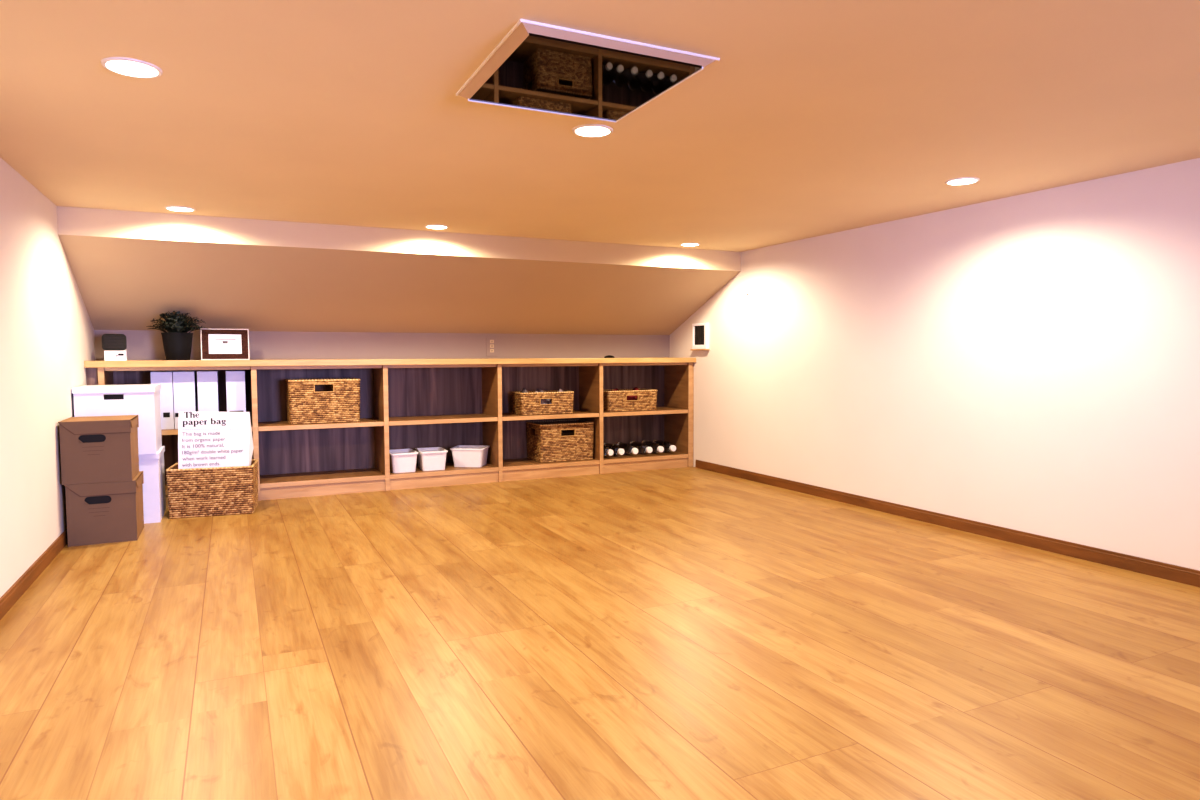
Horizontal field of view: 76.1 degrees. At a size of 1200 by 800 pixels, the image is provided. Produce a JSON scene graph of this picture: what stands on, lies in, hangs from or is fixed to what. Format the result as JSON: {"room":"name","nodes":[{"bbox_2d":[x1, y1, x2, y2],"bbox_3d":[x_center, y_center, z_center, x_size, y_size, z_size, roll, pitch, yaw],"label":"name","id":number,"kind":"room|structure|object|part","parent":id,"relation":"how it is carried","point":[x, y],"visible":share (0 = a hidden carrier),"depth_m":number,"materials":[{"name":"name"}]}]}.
{"room":"attic storage room","nodes":[
{"label":"attic storage room","id":0,"kind":"room"},
{"bbox_2d":[0,157,94,597],"bbox_3d":[-1.407,-0.003,1.317,0.100,1.422,6.091,-2,4,-26],"label":"wall","id":1,"kind":"structure","parent":0,"point":[47,330],"depth_m":2.77,"materials":[{"name":"white paint"}]},
{"bbox_2d":[0,529,67,619],"bbox_3d":[-1.276,0.687,1.216,0.009,0.054,5.723,-2,4,-26],"label":"baseboard","id":2,"kind":"structure","parent":1,"relation":"attached to","point":[11,596],"depth_m":2.63,"materials":[{"name":"brown wood"}]},
{"bbox_2d":[94,330,669,360],"bbox_3d":[-1.108,0.036,4.905,3.744,0.924,0.100,-2,4,-26],"label":"wall","id":3,"kind":"structure","parent":0,"point":[141,344],"depth_m":4.78,"materials":[{"name":"paint"}]},
{"bbox_2d":[486,337,496,355],"bbox_3d":[-0.709,-0.349,5.015,0.072,0.124,0.009,-2,4,-26],"label":"wall outlet","id":4,"kind":"object","parent":3,"relation":"attached to","point":[491,342],"visible":1,"depth_m":5.01,"materials":[{"name":"plastic"}]},
{"bbox_2d":[58,234,739,334],"bbox_3d":[-0.906,-0.690,4.437,3.744,0.578,0.884,-2,4,-26],"label":"ceiling","id":5,"kind":"structure","parent":0,"point":[123,283],"depth_m":4.23,"materials":[{"name":"paint"}]},
{"bbox_2d":[57,206,740,270],"bbox_3d":[-0.715,-0.866,4.029,3.744,0.219,0.001,-2,4,-26],"label":"ceiling beam","id":6,"kind":"structure","parent":0,"point":[70,220],"depth_m":3.82,"materials":[{"name":"paint"}]},
{"bbox_2d":[0,467,1199,799],"bbox_3d":[0.237,0.704,2.150,3.744,0.100,6.291,-2,4,-26],"label":"floor","id":7,"kind":"structure","parent":0,"point":[684,633],"depth_m":1.98,"materials":[{"name":"brown wood"}]},
{"bbox_2d":[64,471,143,546],"bbox_3d":[-2.141,0.465,3.328,0.254,0.259,0.294,-2,4,-26],"label":"cardboard box","id":8,"kind":"object","parent":7,"relation":"on","point":[104,512],"visible":0.98,"depth_m":3.20,"materials":[{"name":"brown cardboard"}]},
{"bbox_2d":[58,415,138,484],"bbox_3d":[-2.147,0.207,3.301,0.254,0.259,0.294,-2,4,-26],"label":"cardboard box","id":9,"kind":"object","parent":8,"relation":"on","point":[93,449],"visible":1,"depth_m":3.18,"materials":[{"name":"brown cardboard"}]},
{"bbox_3d":[-2.148,0.106,3.296,0.254,0.056,0.294,-2,4,-26],"label":"lid","id":10,"kind":"part","parent":9,"relation":"part of","materials":[{"name":"brown cardboard"}]},
{"bbox_3d":[-2.141,0.363,3.322,0.254,0.056,0.294,-2,4,-26],"label":"lid","id":11,"kind":"part","parent":8,"relation":"part of","materials":[{"name":"brown cardboard"}]},
{"bbox_2d":[139,446,165,523],"bbox_3d":[-2.281,0.410,3.695,0.306,0.327,0.345,-2,4,-26],"label":"storage box","id":12,"kind":"object","parent":7,"relation":"on","point":[152,465],"visible":0.33,"depth_m":3.60,"materials":[{"name":"white cardboard"}]},
{"bbox_2d":[72,384,161,454],"bbox_3d":[-2.291,0.090,3.661,0.322,0.315,0.355,-2,4,-26],"label":"storage box","id":13,"kind":"object","parent":12,"relation":"on","point":[142,400],"visible":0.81,"depth_m":3.53,"materials":[{"name":"white cardboard"}]},
{"bbox_3d":[-2.292,-0.055,3.652,0.322,0.026,0.355,-2,4,-26],"label":"lid","id":14,"kind":"part","parent":13,"relation":"part of","materials":[{"name":"white cardboard"}]},
{"bbox_3d":[-2.281,0.259,3.686,0.306,0.026,0.345,-2,4,-26],"label":"lid","id":15,"kind":"part","parent":12,"relation":"part of","materials":[{"name":"white cardboard"}]},
{"bbox_2d":[166,459,257,518],"bbox_3d":[-1.941,0.442,3.862,0.390,0.240,0.268,-1,4,-19],"label":"wicker basket","id":16,"kind":"object","parent":7,"relation":"on","point":[215,491],"visible":0.95,"depth_m":3.74,"materials":[{"name":"brown wicker"}]},
{"bbox_2d":[178,411,253,468],"bbox_3d":[-1.902,0.291,3.813,0.331,0.486,0.121,-1,4,-19],"label":"paper bag","id":17,"kind":"object","parent":16,"relation":"in","point":[205,439],"visible":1,"depth_m":3.75,"materials":[{"name":"white paper"}]},
{"bbox_2d":[84,358,695,507],"bbox_3d":[-1.008,0.129,4.702,3.542,0.761,0.357,-2,4,-26],"label":"bookcase","id":18,"kind":"object","parent":7,"relation":"on","point":[446,404],"visible":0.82,"depth_m":4.76,"materials":[{"name":"brown wood"}]},
{"bbox_3d":[-2.528,0.201,3.841,0.051,0.728,0.015,-2,4,-26],"label":"filler panel","id":19,"kind":"part","parent":18,"relation":"part of","materials":[{"name":"brown wood"}]},
{"bbox_3d":[-2.548,0.194,3.972,0.027,0.728,0.329,-2,4,-26],"label":"panel","id":20,"kind":"part","parent":18,"relation":"part of","materials":[{"name":"brown wood"}]},
{"bbox_2d":[102,334,126,360],"bbox_3d":[-2.481,-0.269,3.915,0.105,0.136,0.086,-2,4,-30],"label":"speaker","id":21,"kind":"object","parent":18,"relation":"on","point":[114,346],"visible":1,"depth_m":3.89},
{"bbox_2d":[150,371,174,429],"bbox_3d":[-2.326,-0.002,4.090,0.098,0.300,0.246,-2,4,-26],"label":"file box","id":22,"kind":"object","parent":18,"relation":"on","point":[165,378],"visible":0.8,"depth_m":3.99,"materials":[{"name":"white cardboard"}]},
{"bbox_3d":[-2.236,0.468,4.139,0.665,0.026,0.328,-2,4,-26],"label":"shelf","id":23,"kind":"part","parent":18,"relation":"part of","materials":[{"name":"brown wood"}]},
{"bbox_2d":[146,311,204,359],"bbox_3d":[-2.202,-0.338,4.001,0.281,0.261,0.232,-2,4,-26],"label":"potted plant","id":24,"kind":"object","parent":18,"relation":"on","point":[177,343],"visible":1,"depth_m":3.96,"materials":[{"name":"green plant"}]},
{"bbox_3d":[-2.212,-0.280,4.014,0.148,0.143,0.148,-2,4,-26],"label":"pot","id":25,"kind":"part","parent":24,"relation":"part of","materials":[{"name":"black plastic"}]},
{"bbox_3d":[-2.177,-0.164,3.975,0.665,0.018,0.018,-2,4,-26],"label":"rail","id":26,"kind":"part","parent":18,"relation":"part of","materials":[{"name":"brown wood"}]},
{"bbox_2d":[173,371,196,428],"bbox_3d":[-2.235,-0.005,4.133,0.099,0.300,0.246,-2,4,-26],"label":"file box","id":27,"kind":"object","parent":18,"relation":"on","point":[184,382],"visible":0.71,"depth_m":4.02,"materials":[{"name":"white cardboard"}]},
{"bbox_3d":[-2.237,0.158,4.122,0.665,0.025,0.325,-2,4,-26],"label":"shelf","id":28,"kind":"part","parent":18,"relation":"part of","materials":[{"name":"brown wood"}]},
{"bbox_2d":[197,371,218,411],"bbox_3d":[-2.135,-0.008,4.181,0.096,0.300,0.246,-2,4,-26],"label":"file box","id":29,"kind":"object","parent":18,"relation":"on","point":[207,381],"visible":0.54,"depth_m":4.07,"materials":[{"name":"white cardboard"}]},
{"bbox_2d":[200,328,249,359],"bbox_3d":[-2.033,-0.301,4.158,0.234,0.171,0.083,-2,4,-26],"label":"picture frame","id":30,"kind":"object","parent":18,"relation":"on","point":[216,344],"visible":0.99,"depth_m":4.13,"materials":[{"name":"wood"}]},
{"bbox_2d":[226,370,245,411],"bbox_3d":[-2.014,-0.012,4.239,0.093,0.300,0.247,-2,4,-26],"label":"file box","id":31,"kind":"object","parent":18,"relation":"on","point":[235,379],"visible":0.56,"depth_m":4.13,"materials":[{"name":"white cardboard"}]},
{"bbox_3d":[-1.555,-0.183,4.275,0.663,0.018,0.018,-2,4,-26],"label":"rail","id":32,"kind":"part","parent":18,"relation":"part of","materials":[{"name":"brown wood"}]},
{"bbox_3d":[-1.615,0.139,4.421,0.663,0.025,0.325,-2,4,-26],"label":"shelf","id":33,"kind":"part","parent":18,"relation":"part of","materials":[{"name":"brown wood"}]},
{"bbox_2d":[285,378,359,423],"bbox_3d":[-1.603,0.001,4.436,0.392,0.247,0.268,-2,4,-26],"label":"wicker basket","id":34,"kind":"object","parent":18,"relation":"on","point":[314,400],"visible":1,"depth_m":4.33,"materials":[{"name":"brown wicker"}]},
{"bbox_3d":[-1.613,0.449,4.438,0.663,0.026,0.328,-2,4,-26],"label":"shelf","id":35,"kind":"part","parent":18,"relation":"part of","materials":[{"name":"brown wood"}]},
{"bbox_3d":[-1.070,0.136,4.868,3.470,0.728,0.006,-2,4,-26],"label":"panel","id":36,"kind":"part","parent":18,"relation":"part of","materials":[{"name":"brown wood"}]},
{"bbox_2d":[84,358,695,367],"bbox_3d":[-1.009,-0.234,4.681,3.542,0.033,0.357,-2,4,-26],"label":"countertop","id":37,"kind":"structure","parent":18,"relation":"on","point":[298,362],"depth_m":4.34,"materials":[{"name":"brown wood"}]},
{"bbox_2d":[389,449,418,472],"bbox_3d":[-1.193,0.365,4.603,0.164,0.117,0.225,-2,4,-26],"label":"plastic bin","id":38,"kind":"object","parent":18,"relation":"on","point":[401,460],"visible":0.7,"depth_m":4.52,"materials":[{"name":"white plastic"}]},
{"bbox_2d":[415,447,447,470],"bbox_3d":[-1.031,0.360,4.684,0.164,0.117,0.225,-2,4,-23],"label":"plastic bin","id":39,"kind":"object","parent":18,"relation":"on","point":[429,458],"visible":1,"depth_m":4.60,"materials":[{"name":"white plastic"}]},
{"bbox_3d":[-0.935,-0.203,4.572,0.658,0.018,0.018,-2,4,-26],"label":"rail","id":40,"kind":"part","parent":18,"relation":"part of","materials":[{"name":"brown wood"}]},
{"bbox_3d":[-0.995,0.119,4.719,0.658,0.025,0.325,-2,4,-26],"label":"shelf","id":41,"kind":"part","parent":18,"relation":"part of","materials":[{"name":"brown wood"}]},
{"bbox_3d":[-0.994,0.429,4.736,0.658,0.026,0.328,-2,4,-26],"label":"shelf","id":42,"kind":"part","parent":18,"relation":"part of","materials":[{"name":"brown wood"}]},
{"bbox_2d":[450,445,489,466],"bbox_3d":[-0.813,0.352,4.803,0.212,0.117,0.180,0,3,7],"label":"plastic bin","id":43,"kind":"object","parent":18,"relation":"on","point":[463,455],"visible":1,"depth_m":4.73,"materials":[{"name":"white plastic"}]},
{"bbox_2d":[511,390,573,414],"bbox_3d":[-0.375,0.016,4.999,0.374,0.143,0.213,-2,4,-26],"label":"wicker basket","id":44,"kind":"object","parent":18,"relation":"on","point":[529,403],"visible":0.94,"depth_m":4.91,"materials":[{"name":"brown wicker"}]},
{"bbox_2d":[521,387,563,403],"bbox_3d":[-0.375,-0.001,4.998,0.330,0.170,0.170,-2,4,-26],"label":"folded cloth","id":45,"kind":"object","parent":44,"relation":"in","point":[543,401],"visible":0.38,"depth_m":4.94,"materials":[{"name":"grey fabric"}]},
{"bbox_3d":[-0.314,-0.222,4.871,0.666,0.018,0.018,-2,4,-26],"label":"rail","id":46,"kind":"part","parent":18,"relation":"part of","materials":[{"name":"brown wood"}]},
{"bbox_3d":[-0.374,0.099,5.017,0.666,0.025,0.325,-2,4,-26],"label":"shelf","id":47,"kind":"part","parent":18,"relation":"part of","materials":[{"name":"brown wood"}]},
{"bbox_3d":[-0.373,0.409,5.034,0.666,0.026,0.328,-2,4,-26],"label":"shelf","id":48,"kind":"part","parent":18,"relation":"part of","materials":[{"name":"brown wood"}]},
{"bbox_2d":[526,419,593,462],"bbox_3d":[-0.266,0.268,5.102,0.390,0.246,0.278,-2,4,-26],"label":"wicker basket","id":49,"kind":"object","parent":18,"relation":"on","point":[553,440],"visible":1,"depth_m":5.00,"materials":[{"name":"brown wicker"}]},
{"bbox_2d":[603,445,613,456],"bbox_3d":[0.019,0.344,5.207,0.080,0.079,0.245,-2,4,-26],"label":"glass bottle","id":50,"kind":"object","parent":18,"relation":"on","point":[606,451],"visible":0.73,"depth_m":5.14,"materials":[{"name":"black glass"}]},
{"bbox_2d":[603,442,624,455],"bbox_3d":[0.092,0.342,5.246,0.080,0.079,0.245,-2,4,-26],"label":"glass bottle","id":51,"kind":"object","parent":18,"relation":"on","point":[617,450],"visible":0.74,"depth_m":5.20,"materials":[{"name":"black glass"}]},
{"bbox_2d":[616,442,637,454],"bbox_3d":[0.190,0.339,5.282,0.080,0.079,0.245,-2,4,-25],"label":"glass bottle","id":52,"kind":"object","parent":18,"relation":"on","point":[629,449],"visible":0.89,"depth_m":5.24,"materials":[{"name":"black glass"}]},
{"bbox_2d":[603,388,657,411],"bbox_3d":[0.171,-0.001,5.284,0.394,0.140,0.253,-2,4,-26],"label":"wicker basket","id":53,"kind":"object","parent":18,"relation":"on","point":[613,401],"visible":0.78,"depth_m":5.17,"materials":[{"name":"brown wicker"}]},
{"bbox_2d":[611,387,637,399],"bbox_3d":[0.171,-0.011,5.283,0.345,0.155,0.205,-2,4,-26],"label":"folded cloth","id":54,"kind":"object","parent":53,"relation":"in","point":[635,388],"visible":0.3,"depth_m":5.23,"materials":[{"name":"red fabric"}]},
{"bbox_2d":[629,441,652,453],"bbox_3d":[0.287,0.336,5.338,0.080,0.079,0.245,-2,4,-27],"label":"glass bottle","id":55,"kind":"object","parent":18,"relation":"on","point":[642,448],"visible":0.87,"depth_m":5.29,"materials":[{"name":"black glass"}]},
{"bbox_3d":[0.305,-0.242,5.168,0.656,0.018,0.018,-2,4,-26],"label":"rail","id":56,"kind":"part","parent":18,"relation":"part of","materials":[{"name":"brown wood"}]},
{"bbox_3d":[0.245,0.080,5.315,0.656,0.025,0.325,-2,4,-26],"label":"shelf","id":57,"kind":"part","parent":18,"relation":"part of","materials":[{"name":"brown wood"}]},
{"bbox_3d":[0.247,0.390,5.332,0.656,0.026,0.328,-2,4,-26],"label":"shelf","id":58,"kind":"part","parent":18,"relation":"part of","materials":[{"name":"brown wood"}]},
{"bbox_2d":[642,440,663,452],"bbox_3d":[0.371,0.333,5.375,0.080,0.079,0.245,-2,4,-25],"label":"glass bottle","id":59,"kind":"object","parent":18,"relation":"on","point":[655,446],"visible":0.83,"depth_m":5.33,"materials":[{"name":"black glass"}]},
{"bbox_2d":[653,440,675,451],"bbox_3d":[0.457,0.330,5.423,0.080,0.079,0.245,-2,4,-26],"label":"glass bottle","id":60,"kind":"object","parent":18,"relation":"on","point":[667,446],"visible":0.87,"depth_m":5.38,"materials":[{"name":"black glass"}]},
{"bbox_3d":[0.553,0.096,5.462,0.027,0.728,0.329,-2,4,-26],"label":"panel","id":61,"kind":"part","parent":18,"relation":"part of","materials":[{"name":"brown wood"}]},
{"bbox_3d":[0.639,0.102,5.340,0.021,0.728,0.015,-2,4,-26],"label":"filler panel","id":62,"kind":"part","parent":18,"relation":"part of","materials":[{"name":"brown wood"}]},
{"bbox_2d":[0,0,1199,251],"bbox_3d":[0.441,-0.790,1.629,3.744,0.100,5.328,-2,4,-26],"label":"ceiling","id":63,"kind":"structure","parent":0,"point":[813,118],"depth_m":2.04,"materials":[{"name":"white paint"}]},
{"bbox_2d":[101,57,162,77],"bbox_3d":[-1.039,-0.737,1.703,0.118,0.005,0.118,-2,4,-26],"label":"recessed light","id":64,"kind":"object","parent":63,"relation":"in","point":[130,67],"visible":1,"depth_m":1.69,"materials":[{"name":"white metal"}]},
{"bbox_2d":[165,206,194,211],"bbox_3d":[-1.821,-0.828,3.324,0.118,0.005,0.118,-2,4,-26],"label":"recessed light","id":65,"kind":"object","parent":63,"relation":"in","point":[172,208],"visible":1,"depth_m":3.31,"materials":[{"name":"white"}]},
{"bbox_2d":[425,224,448,228],"bbox_3d":[-0.812,-0.860,3.809,0.118,0.005,0.118,-2,4,-26],"label":"recessed light","id":66,"kind":"object","parent":63,"relation":"in","point":[432,226],"visible":1,"depth_m":3.79,"materials":[{"name":"white"}]},
{"bbox_2d":[456,19,719,122],"bbox_3d":[-0.046,-0.730,1.770,0.458,0.034,0.472,-2,4,-26],"label":"mirror","id":67,"kind":"object","parent":63,"relation":"attached to","point":[536,66],"visible":1,"depth_m":1.66,"materials":[{"name":"mirror"}]},
{"bbox_2d":[572,124,612,136],"bbox_3d":[-0.021,-0.769,2.192,0.118,0.005,0.118,-2,4,-26],"label":"recessed light","id":68,"kind":"object","parent":63,"relation":"in","point":[587,130],"visible":1,"depth_m":2.18,"materials":[{"name":"white"}]},
{"bbox_2d":[680,243,699,245],"bbox_3d":[0.523,-0.902,4.450,0.118,0.005,0.118,-2,4,-26],"label":"recessed light","id":69,"kind":"object","parent":63,"relation":"in","point":[682,244],"visible":1,"depth_m":4.43,"materials":[{"name":"white"}]},
{"bbox_2d":[945,177,979,184],"bbox_3d":[1.347,-0.812,2.849,0.118,0.005,0.118,-2,4,-26],"label":"recessed light","id":70,"kind":"object","parent":63,"relation":"in","point":[965,180],"visible":1,"depth_m":2.84,"materials":[{"name":"white"}]},
{"bbox_2d":[670,158,1199,570],"bbox_3d":[1.876,-0.107,2.895,0.100,1.422,6.091,-2,4,-26],"label":"wall","id":71,"kind":"structure","parent":0,"point":[1028,362],"depth_m":3.24,"materials":[{"name":"white paint"}]},
{"bbox_2d":[690,323,709,350],"bbox_3d":[0.679,-0.429,5.209,0.034,0.184,0.188,-2,4,-26],"label":"wall control panel","id":72,"kind":"object","parent":71,"relation":"in","point":[700,331],"visible":1,"depth_m":5.21,"materials":[{"name":"white paint"}]},
{"bbox_2d":[695,460,1199,586],"bbox_3d":[1.908,0.586,2.746,0.009,0.054,5.723,-2,4,-26],"label":"baseboard","id":73,"kind":"structure","parent":71,"relation":"attached to","point":[1184,575],"depth_m":3.25,"materials":[{"name":"brown wood"}]}
]}

